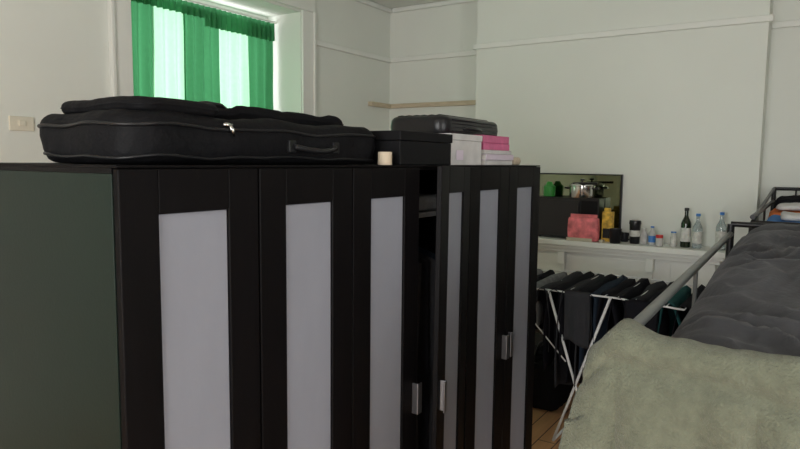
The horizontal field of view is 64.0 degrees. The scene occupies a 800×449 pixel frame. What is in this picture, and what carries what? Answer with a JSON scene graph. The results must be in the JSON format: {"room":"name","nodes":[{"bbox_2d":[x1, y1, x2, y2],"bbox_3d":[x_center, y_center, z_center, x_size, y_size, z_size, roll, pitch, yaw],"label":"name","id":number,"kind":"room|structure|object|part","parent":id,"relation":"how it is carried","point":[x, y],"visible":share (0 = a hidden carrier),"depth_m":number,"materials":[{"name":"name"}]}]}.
{"room":"bedroom","nodes":[
{"label":"bedroom","id":0,"kind":"room"},
{"bbox_2d":[0,0,389,162],"bbox_3d":[-2.656,-0.304,3.694,0.500,3.450,9.100,4,7,33],"label":"wall","id":1,"kind":"structure","parent":0,"point":[53,53],"depth_m":4.20,"materials":[{"name":"paint"}]},
{"bbox_2d":[9,116,33,130],"bbox_3d":[-2.250,-0.600,3.808,0.020,0.085,0.140,4,7,33],"label":"switch plate","id":2,"kind":"object","parent":1,"relation":"attached to","point":[16,123],"visible":1,"depth_m":3.80,"materials":[{"name":"white plastic"}]},
{"bbox_2d":[107,0,316,115],"bbox_3d":[-1.356,-0.382,5.173,0.060,3.340,2.100,4,7,33],"label":"trim","id":3,"kind":"structure","parent":1,"relation":"attached to","point":[118,11],"depth_m":4.35,"materials":[{"name":"paint"}]},
{"bbox_2d":[183,0,266,19],"bbox_3d":[-1.740,-0.884,5.378,0.050,1.988,1.718,4,7,33],"label":"window","id":4,"kind":"structure","parent":1,"relation":"in","point":[203,1],"depth_m":5.61,"materials":[{"name":"paint"}]},
{"bbox_2d":[131,0,204,101],"bbox_3d":[-1.863,-0.856,4.980,0.107,1.810,0.870,4,7,33],"label":"curtain","id":5,"kind":"object","parent":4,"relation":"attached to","point":[168,35],"visible":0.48,"depth_m":5.00,"materials":[{"name":"green fabric"}]},
{"bbox_2d":[131,1,152,96],"bbox_3d":[-1.991,-0.823,4.793,0.098,1.780,0.412,4,7,33],"label":"drape","id":6,"kind":"object","parent":5,"relation":"hanging from","point":[141,11],"depth_m":4.82,"materials":[{"name":"green fabric"}]},
{"bbox_2d":[184,0,275,23],"bbox_3d":[-1.622,-1.801,5.216,0.022,0.021,1.716,4,7,33],"label":"curtain rod","id":7,"kind":"object","parent":1,"relation":"attached to","point":[193,1],"visible":1,"depth_m":5.46,"materials":[{"name":"paint"}]},
{"bbox_2d":[203,6,274,110],"bbox_3d":[-1.405,-0.919,5.665,0.095,1.810,0.793,4,7,33],"label":"curtain","id":8,"kind":"object","parent":7,"relation":"hanging from","point":[238,49],"visible":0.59,"depth_m":5.59,"materials":[{"name":"green fabric"}]},
{"bbox_2d":[248,36,272,110],"bbox_3d":[-1.278,-0.923,5.871,0.083,1.780,0.310,4,7,33],"label":"drape","id":9,"kind":"object","parent":8,"relation":"hanging from","point":[260,48],"depth_m":5.83,"materials":[{"name":"green fabric"}]},
{"bbox_2d":[317,40,390,62],"bbox_3d":[-0.445,-1.735,6.448,0.030,0.050,1.269,4,7,33],"label":"trim","id":10,"kind":"structure","parent":1,"relation":"attached to","point":[319,43],"depth_m":6.38,"materials":[{"name":"paint"}]},
{"bbox_2d":[354,0,477,12],"bbox_3d":[0.249,-1.779,1.651,6.400,0.050,8.500,4,7,33],"label":"trim","id":11,"kind":"structure","parent":1,"relation":"attached to","point":[366,2],"depth_m":6.63,"materials":[{"name":"paint"}]},
{"bbox_2d":[369,0,445,8],"bbox_3d":[0.167,-1.860,1.698,7.200,0.100,9.100,4,7,33],"label":"ceiling","id":12,"kind":"structure","parent":0,"point":[391,4],"depth_m":6.64,"materials":[{"name":"paint"}]},
{"bbox_2d":[531,383,579,448],"bbox_3d":[0.130,1.672,2.049,7.200,0.100,9.100,4,7,33],"label":"floor","id":13,"kind":"structure","parent":0,"point":[544,423],"depth_m":4.42,"materials":[{"name":"brown wood"}]},
{"bbox_2d":[0,163,351,448],"bbox_3d":[-0.605,0.726,1.888,0.608,1.800,0.798,4,7,33],"label":"wardrobe","id":14,"kind":"object","parent":13,"relation":"on","point":[143,306],"visible":0.98,"depth_m":1.55,"materials":[{"name":"wood"}]},
{"bbox_3d":[-0.480,0.754,1.568,0.047,1.775,0.394,4,7,33],"label":"door","id":15,"kind":"part","parent":14,"relation":"part of","materials":[{"name":"black wood"}]},
{"bbox_2d":[39,95,373,164],"bbox_3d":[-0.500,-0.274,1.928,0.464,0.182,1.006,4,7,33],"label":"instrument case","id":16,"kind":"object","parent":14,"relation":"on","point":[135,129],"visible":1,"depth_m":1.59,"materials":[{"name":"black fabric"}]},
{"bbox_3d":[-0.442,-0.244,1.652,0.030,0.036,0.019,-3,7,-29],"label":"zip pull","id":17,"kind":"part","parent":16,"relation":"part of","materials":[{"name":"metal"}]},
{"bbox_3d":[-0.248,-0.232,1.935,0.041,0.039,0.230,4,7,33],"label":"carry handle","id":18,"kind":"part","parent":16,"relation":"part of","materials":[{"name":"black plastic"}]},
{"bbox_3d":[-0.261,0.723,1.902,0.047,1.775,0.394,4,7,33],"label":"door","id":19,"kind":"part","parent":14,"relation":"part of","materials":[{"name":"black wood"}]},
{"bbox_2d":[347,164,470,448],"bbox_3d":[-0.133,0.667,2.533,0.691,1.800,0.800,4,7,33],"label":"wardrobe","id":20,"kind":"object","parent":13,"relation":"on","point":[410,223],"visible":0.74,"depth_m":2.31,"materials":[{"name":"black wood"}]},
{"bbox_2d":[378,152,391,164],"bbox_3d":[-0.051,-0.224,2.172,0.048,0.044,0.048,4,7,33],"label":"candle","id":21,"kind":"object","parent":20,"relation":"on","point":[384,158],"visible":1,"depth_m":2.15,"materials":[{"name":"beige wax"}]},
{"bbox_3d":[-0.042,0.693,2.235,0.047,1.775,0.394,4,7,33],"label":"door","id":22,"kind":"part","parent":20,"relation":"part of","materials":[{"name":"black wood"}]},
{"bbox_2d":[367,130,452,164],"bbox_3d":[0.024,-0.287,2.429,0.193,0.120,0.378,4,7,33],"label":"shoe box","id":23,"kind":"object","parent":20,"relation":"on","point":[406,147],"visible":0.77,"depth_m":2.29,"materials":[{"name":"black cardboard"}]},
{"bbox_2d":[391,114,497,135],"bbox_3d":[0.248,-0.424,3.253,0.353,0.234,0.626,4,7,33],"label":"suitcase","id":24,"kind":"object","parent":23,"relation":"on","point":[439,123],"visible":0.31,"depth_m":3.02,"materials":[{"name":"black plastic"}]},
{"bbox_3d":[0.363,-0.465,3.138,0.041,0.015,0.206,4,7,33],"label":"grab handle","id":25,"kind":"part","parent":24,"relation":"part of","materials":[{"name":"black plastic"}]},
{"bbox_3d":[0.210,0.661,2.540,0.047,1.775,0.394,3,5,21],"label":"door","id":26,"kind":"part","parent":20,"relation":"part of","materials":[{"name":"black wood"}]},
{"bbox_2d":[440,133,482,164],"bbox_3d":[0.204,-0.316,2.710,0.182,0.126,0.286,4,7,33],"label":"gift box","id":27,"kind":"object","parent":20,"relation":"on","point":[465,149],"visible":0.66,"depth_m":2.66,"materials":[{"name":"white cardboard"}]},
{"bbox_2d":[463,165,539,448],"bbox_3d":[0.270,0.603,3.222,0.608,1.800,0.798,4,7,33],"label":"wardrobe","id":28,"kind":"object","parent":13,"relation":"on","point":[504,199],"visible":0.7,"depth_m":3.01,"materials":[{"name":"black wood"}]},
{"bbox_3d":[0.395,0.631,2.902,0.047,1.775,0.394,4,7,33],"label":"door","id":29,"kind":"part","parent":28,"relation":"part of","materials":[{"name":"black wood"}]},
{"bbox_2d":[478,135,513,164],"bbox_3d":[0.390,-0.344,2.979,0.167,0.132,0.312,4,7,33],"label":"boxes","id":30,"kind":"object","parent":28,"relation":"on","point":[494,149],"visible":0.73,"depth_m":2.91,"materials":[{"name":"paper"}]},
{"bbox_2d":[512,157,520,164],"bbox_3d":[0.560,-0.314,3.172,0.056,0.038,0.096,4,7,33],"label":"soap box","id":31,"kind":"object","parent":28,"relation":"on","point":[516,160],"visible":0.46,"depth_m":3.15,"materials":[{"name":"beige"}]},
{"bbox_3d":[0.614,0.600,3.236,0.047,1.775,0.394,4,7,33],"label":"door","id":32,"kind":"part","parent":28,"relation":"part of","materials":[{"name":"black wood"}]},
{"bbox_2d":[533,341,572,410],"bbox_3d":[1.072,1.114,4.873,0.473,0.470,0.466,4,7,33],"label":"duffel bag","id":33,"kind":"object","parent":13,"relation":"on","point":[546,397],"visible":0.24,"depth_m":4.64,"materials":[{"name":"black fabric"}]},
{"bbox_2d":[535,269,704,440],"bbox_3d":[1.312,0.890,4.397,1.425,1.023,0.898,4,7,33],"label":"clothes airer","id":34,"kind":"object","parent":13,"relation":"on","point":[575,310],"visible":0.48,"depth_m":4.09,"materials":[{"name":"black fabric"}]},
{"bbox_2d":[535,236,725,346],"bbox_3d":[1.644,0.711,5.512,2.090,1.160,0.319,4,7,33],"label":"fireplace surround","id":35,"kind":"object","parent":13,"relation":"on","point":[665,262],"visible":0.16,"depth_m":5.27,"materials":[{"name":"paint"}]},
{"bbox_2d":[538,196,603,238],"bbox_3d":[1.466,-0.061,5.591,0.570,0.355,0.176,4,7,33],"label":"microwave oven","id":36,"kind":"object","parent":35,"relation":"on","point":[554,212],"visible":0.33,"depth_m":5.55,"materials":[{"name":"black plastic"}]},
{"bbox_2d":[544,182,555,196],"bbox_3d":[1.323,-0.314,5.664,0.104,0.130,0.104,4,7,33],"label":"squeeze bottle","id":37,"kind":"object","parent":36,"relation":"on","point":[549,188],"visible":0.99,"depth_m":5.62,"materials":[{"name":"plastic"}]},
{"bbox_2d":[565,179,599,197],"bbox_3d":[1.563,-0.309,5.466,0.307,0.163,0.230,4,7,33],"label":"cooking pot","id":38,"kind":"object","parent":36,"relation":"on","point":[581,189],"visible":1,"depth_m":5.39,"materials":[{"name":"metal"}]},
{"bbox_2d":[540,173,622,227],"bbox_3d":[1.567,-0.169,5.652,0.760,0.560,0.033,4,7,33],"label":"framed mirror","id":39,"kind":"object","parent":35,"relation":"on","point":[610,185],"visible":0.33,"depth_m":5.52,"materials":[{"name":"black mirror"}]},
{"bbox_2d":[567,213,599,241],"bbox_3d":[1.545,0.025,5.388,0.262,0.225,0.077,4,7,33],"label":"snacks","id":40,"kind":"object","parent":35,"relation":"on","point":[579,225],"visible":0.89,"depth_m":5.35,"materials":[{"name":"plastic"}]},
{"bbox_2d":[566,237,604,242],"bbox_3d":[1.549,0.128,5.357,0.308,0.028,0.063,3,6,22],"label":"butter dish","id":41,"kind":"object","parent":35,"relation":"on","point":[567,238],"visible":1,"depth_m":5.35,"materials":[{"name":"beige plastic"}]},
{"bbox_2d":[601,208,614,241],"bbox_3d":[1.744,0.002,5.368,0.085,0.280,0.063,4,7,33],"label":"packet","id":42,"kind":"object","parent":35,"relation":"on","point":[607,215],"visible":0.77,"depth_m":5.35,"materials":[{"name":"yellow plastic"}]},
{"bbox_2d":[609,228,624,243],"bbox_3d":[1.770,0.095,5.247,0.100,0.120,0.115,-1,6,-16],"label":"coffee mug","id":43,"kind":"object","parent":35,"relation":"on","point":[614,233],"visible":1,"depth_m":5.22,"materials":[{"name":"black ceramic"}]},
{"bbox_2d":[621,232,628,241],"bbox_3d":[1.888,0.107,5.362,0.070,0.075,0.091,-2,6,-22],"label":"coffee mug","id":44,"kind":"object","parent":35,"relation":"on","point":[626,239],"visible":0.7,"depth_m":5.34,"materials":[{"name":"black ceramic"}]},
{"bbox_2d":[629,220,641,243],"bbox_3d":[1.925,0.060,5.245,0.096,0.192,0.096,4,7,33],"label":"cup","id":45,"kind":"object","parent":35,"relation":"on","point":[635,225],"visible":1,"depth_m":5.21,"materials":[{"name":"black plastic"}]},
{"bbox_2d":[640,228,647,243],"bbox_3d":[1.988,0.094,5.218,0.060,0.131,0.060,4,7,33],"label":"lotion bottle","id":46,"kind":"object","parent":35,"relation":"on","point":[643,236],"visible":1,"depth_m":5.20,"materials":[{"name":"plastic"}]},
{"bbox_2d":[648,226,655,244],"bbox_3d":[2.038,0.089,5.173,0.057,0.151,0.057,4,7,33],"label":"lotion bottle","id":47,"kind":"object","parent":35,"relation":"on","point":[651,235],"visible":1,"depth_m":5.15,"materials":[{"name":"white plastic"}]},
{"bbox_2d":[655,235,662,245],"bbox_3d":[2.070,0.127,5.107,0.056,0.089,0.056,4,7,33],"label":"jar","id":48,"kind":"object","parent":35,"relation":"on","point":[659,238],"visible":1,"depth_m":5.08,"materials":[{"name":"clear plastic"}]},
{"bbox_2d":[669,231,676,246],"bbox_3d":[2.165,0.116,5.068,0.052,0.121,0.052,4,7,33],"label":"pill bottle","id":49,"kind":"object","parent":35,"relation":"on","point":[673,237],"visible":1,"depth_m":5.05,"materials":[{"name":"plastic"}]},
{"bbox_2d":[680,208,690,247],"bbox_3d":[2.252,0.024,5.039,0.078,0.311,0.078,4,7,33],"label":"wine bottle","id":50,"kind":"object","parent":35,"relation":"on","point":[685,232],"visible":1,"depth_m":5.01,"materials":[{"name":"green glass"}]},
{"bbox_2d":[692,213,702,248],"bbox_3d":[2.318,0.050,4.986,0.073,0.271,0.073,4,7,33],"label":"water bottle","id":51,"kind":"object","parent":35,"relation":"on","point":[697,232],"visible":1,"depth_m":4.96,"materials":[{"name":"clear plastic"}]},
{"bbox_2d":[715,212,726,250],"bbox_3d":[2.457,0.051,4.894,0.078,0.291,0.078,4,7,33],"label":"water bottle","id":52,"kind":"object","parent":35,"relation":"on","point":[721,228],"visible":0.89,"depth_m":4.87,"materials":[{"name":"clear plastic"}]},
{"bbox_2d":[633,221,799,356],"bbox_3d":[1.506,0.831,2.250,0.956,1.563,2.246,4,7,33],"label":"bunk bed","id":53,"kind":"object","parent":13,"relation":"on","point":[752,300],"visible":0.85,"depth_m":1.93,"materials":[{"name":"grey fabric"}]},
{"bbox_2d":[558,318,799,448],"bbox_3d":[0.825,0.752,1.322,1.100,0.991,0.210,4,7,33],"label":"fleece blanket","id":54,"kind":"object","parent":53,"relation":"on","point":[640,387],"visible":1,"depth_m":1.40,"materials":[{"name":"beige fabric"}]},
{"bbox_3d":[1.506,0.853,2.252,0.956,1.519,2.246,4,7,33],"label":"frame","id":55,"kind":"part","parent":53,"relation":"part of","materials":[{"name":"grey metal"}]},
{"bbox_2d":[748,187,799,230],"bbox_3d":[2.799,0.621,4.099,0.922,1.643,1.892,4,7,33],"label":"bunk bed","id":56,"kind":"object","parent":13,"relation":"on","point":[762,208],"visible":0.03,"depth_m":4.27,"materials":[{"name":"grey metal"}]},
{"bbox_3d":[2.434,-0.147,4.267,0.022,0.151,1.862,4,7,33],"label":"guard rail","id":57,"kind":"part","parent":56,"relation":"part of","materials":[{"name":"grey metal"}]},
{"bbox_2d":[768,194,799,222],"bbox_3d":[2.674,-0.097,4.239,0.392,0.176,1.521,4,7,33],"label":"folded clothes","id":58,"kind":"object","parent":56,"relation":"on","point":[786,207],"visible":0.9,"depth_m":4.12,"materials":[{"name":"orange fabric"}]},
{"bbox_2d":[389,0,799,220],"bbox_3d":[2.638,-0.427,5.487,6.400,3.450,0.300,4,7,33],"label":"wall","id":59,"kind":"structure","parent":0,"point":[449,28],"depth_m":6.48,"materials":[{"name":"paint"}]},
{"bbox_2d":[368,100,475,108],"bbox_3d":[0.278,-1.242,6.541,1.200,0.045,0.400,4,7,33],"label":"trim","id":60,"kind":"structure","parent":59,"relation":"attached to","point":[467,102],"depth_m":6.71,"materials":[{"name":"brown wood"}]},
{"bbox_2d":[391,50,476,62],"bbox_3d":[0.396,-1.745,6.638,1.170,0.050,0.030,4,7,33],"label":"trim","id":61,"kind":"structure","parent":59,"relation":"attached to","point":[472,52],"depth_m":6.64,"materials":[{"name":"paint"}]},
{"bbox_2d":[771,19,799,28],"bbox_3d":[4.073,-1.470,4.251,2.785,0.050,0.030,4,7,33],"label":"trim","id":62,"kind":"structure","parent":59,"relation":"attached to","point":[790,23],"depth_m":4.94,"materials":[{"name":"paint"}]},
{"bbox_2d":[475,0,772,269],"bbox_3d":[1.811,-0.453,5.668,2.415,3.450,0.300,4,7,33],"label":"wall","id":63,"kind":"structure","parent":0,"point":[680,114],"depth_m":5.31,"materials":[{"name":"paint"}]},
{"bbox_2d":[473,14,773,49],"bbox_3d":[1.733,-1.610,5.414,2.475,0.050,0.030,4,7,33],"label":"trim","id":64,"kind":"structure","parent":63,"relation":"attached to","point":[761,18],"depth_m":5.28,"materials":[{"name":"paint"}]}
]}

